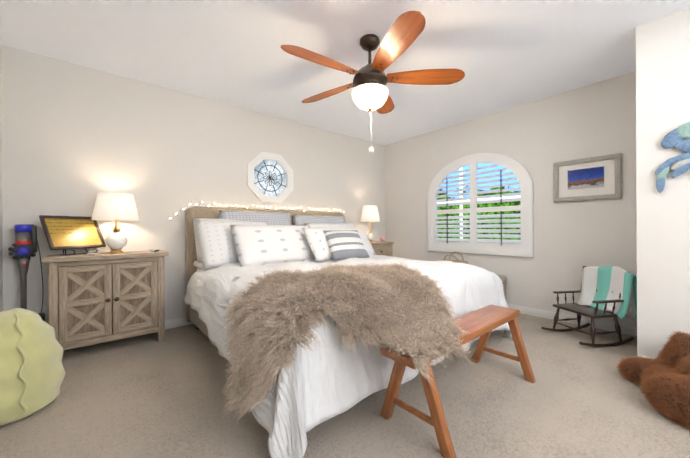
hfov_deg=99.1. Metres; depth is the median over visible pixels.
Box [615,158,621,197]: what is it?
picture frame
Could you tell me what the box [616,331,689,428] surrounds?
teddy bear
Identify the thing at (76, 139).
wall
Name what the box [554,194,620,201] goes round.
frame
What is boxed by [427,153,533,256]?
window shutters
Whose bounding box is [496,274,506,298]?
ottoman
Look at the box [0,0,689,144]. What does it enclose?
ceiling
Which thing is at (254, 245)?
pillow
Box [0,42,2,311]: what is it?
wall
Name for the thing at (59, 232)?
art
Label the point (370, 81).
fan light
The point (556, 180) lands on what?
picture frame
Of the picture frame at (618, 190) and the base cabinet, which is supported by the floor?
the base cabinet
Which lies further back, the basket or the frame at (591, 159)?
the basket
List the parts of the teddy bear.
arm, arm, leg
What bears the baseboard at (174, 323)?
attached to the wall at (76, 139)
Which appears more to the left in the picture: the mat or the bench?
the bench
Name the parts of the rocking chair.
leg, arm, leg, seat, leg, arm, leg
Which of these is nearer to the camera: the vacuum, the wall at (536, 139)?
the vacuum
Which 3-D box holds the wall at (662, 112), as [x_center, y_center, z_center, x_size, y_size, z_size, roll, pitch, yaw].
[3.254,-0.236,1.502,0.970,2.440,2.430,0,0,-40]
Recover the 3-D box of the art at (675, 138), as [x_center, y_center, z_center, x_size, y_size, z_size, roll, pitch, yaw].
[2.372,-0.473,1.761,0.036,0.449,0.715,0,0,-40]
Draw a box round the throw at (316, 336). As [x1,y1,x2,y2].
[219,260,476,418]
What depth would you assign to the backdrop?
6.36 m
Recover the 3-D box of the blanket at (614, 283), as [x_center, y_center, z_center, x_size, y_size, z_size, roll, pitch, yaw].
[2.360,0.566,2.655,0.229,0.477,0.419,0,0,-10]
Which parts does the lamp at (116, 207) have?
lamp shade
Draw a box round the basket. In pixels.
[440,252,468,263]
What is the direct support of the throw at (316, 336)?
on the bed
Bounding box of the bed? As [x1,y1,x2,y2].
[169,201,511,457]
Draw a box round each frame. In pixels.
[553,153,620,166]
[553,166,558,197]
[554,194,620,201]
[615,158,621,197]
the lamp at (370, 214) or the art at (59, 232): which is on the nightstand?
the lamp at (370, 214)
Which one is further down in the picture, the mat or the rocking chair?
the rocking chair
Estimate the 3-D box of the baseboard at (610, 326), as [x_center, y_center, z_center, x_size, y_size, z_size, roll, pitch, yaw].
[1.711,0.948,3.859,0.012,0.085,3.170,0,0,-40]
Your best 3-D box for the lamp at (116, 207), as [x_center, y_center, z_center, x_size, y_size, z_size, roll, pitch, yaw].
[-1.997,-0.047,2.568,0.330,0.513,0.330,0,0,-40]
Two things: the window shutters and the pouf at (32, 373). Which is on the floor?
the pouf at (32, 373)
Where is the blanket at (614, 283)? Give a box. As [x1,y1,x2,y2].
[577,266,636,319]
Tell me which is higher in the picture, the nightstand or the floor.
the nightstand
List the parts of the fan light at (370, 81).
blade, blade, rod, lamp shade, blade, blade, blade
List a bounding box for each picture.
[39,215,105,254]
[568,166,603,189]
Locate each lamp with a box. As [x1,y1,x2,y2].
[91,192,138,252]
[361,205,379,241]
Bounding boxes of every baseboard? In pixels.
[165,317,193,328]
[508,304,636,335]
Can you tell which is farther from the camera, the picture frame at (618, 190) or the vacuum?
the picture frame at (618, 190)
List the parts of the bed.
rail, headboard, mattress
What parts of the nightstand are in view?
drawer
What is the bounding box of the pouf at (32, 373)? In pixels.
[0,308,65,425]
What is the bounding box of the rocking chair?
[541,266,636,346]
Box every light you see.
[169,201,343,220]
[281,11,464,151]
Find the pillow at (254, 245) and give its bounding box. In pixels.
[230,225,314,266]
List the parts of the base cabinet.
leg, door rail, door rail, door panel, door rail, rail, door rail, door rail, door rail, door panel, leg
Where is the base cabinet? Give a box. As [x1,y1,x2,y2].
[42,250,168,349]
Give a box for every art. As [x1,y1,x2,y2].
[44,218,101,246]
[655,122,689,192]
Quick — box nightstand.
[370,241,393,256]
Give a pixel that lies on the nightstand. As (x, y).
(385, 248)
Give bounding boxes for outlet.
[34,306,47,319]
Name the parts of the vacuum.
handle, cord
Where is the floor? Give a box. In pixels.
[0,313,689,457]
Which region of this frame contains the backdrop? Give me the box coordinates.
[437,163,520,243]
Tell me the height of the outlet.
0.115 m
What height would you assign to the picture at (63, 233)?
0.318 m
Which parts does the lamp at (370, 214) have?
lamp shade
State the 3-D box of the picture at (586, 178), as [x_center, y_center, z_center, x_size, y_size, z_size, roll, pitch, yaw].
[2.429,-0.511,2.975,0.006,0.200,0.290,0,0,-40]
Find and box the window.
[247,152,293,202]
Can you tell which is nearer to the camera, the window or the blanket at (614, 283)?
the blanket at (614, 283)
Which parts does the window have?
glass, frame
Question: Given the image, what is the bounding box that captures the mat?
[559,159,614,197]
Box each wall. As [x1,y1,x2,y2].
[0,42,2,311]
[2,45,384,323]
[385,71,636,326]
[636,7,689,358]
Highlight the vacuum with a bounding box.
[8,224,47,320]
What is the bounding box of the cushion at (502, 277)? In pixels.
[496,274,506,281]
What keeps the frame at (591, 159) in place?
attached to the wall at (536, 139)
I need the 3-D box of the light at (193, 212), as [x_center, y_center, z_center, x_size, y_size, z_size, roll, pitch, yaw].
[-0.875,-0.194,3.634,2.266,0.230,0.090,0,0,-40]
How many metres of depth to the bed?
1.58 m
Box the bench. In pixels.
[380,305,535,457]

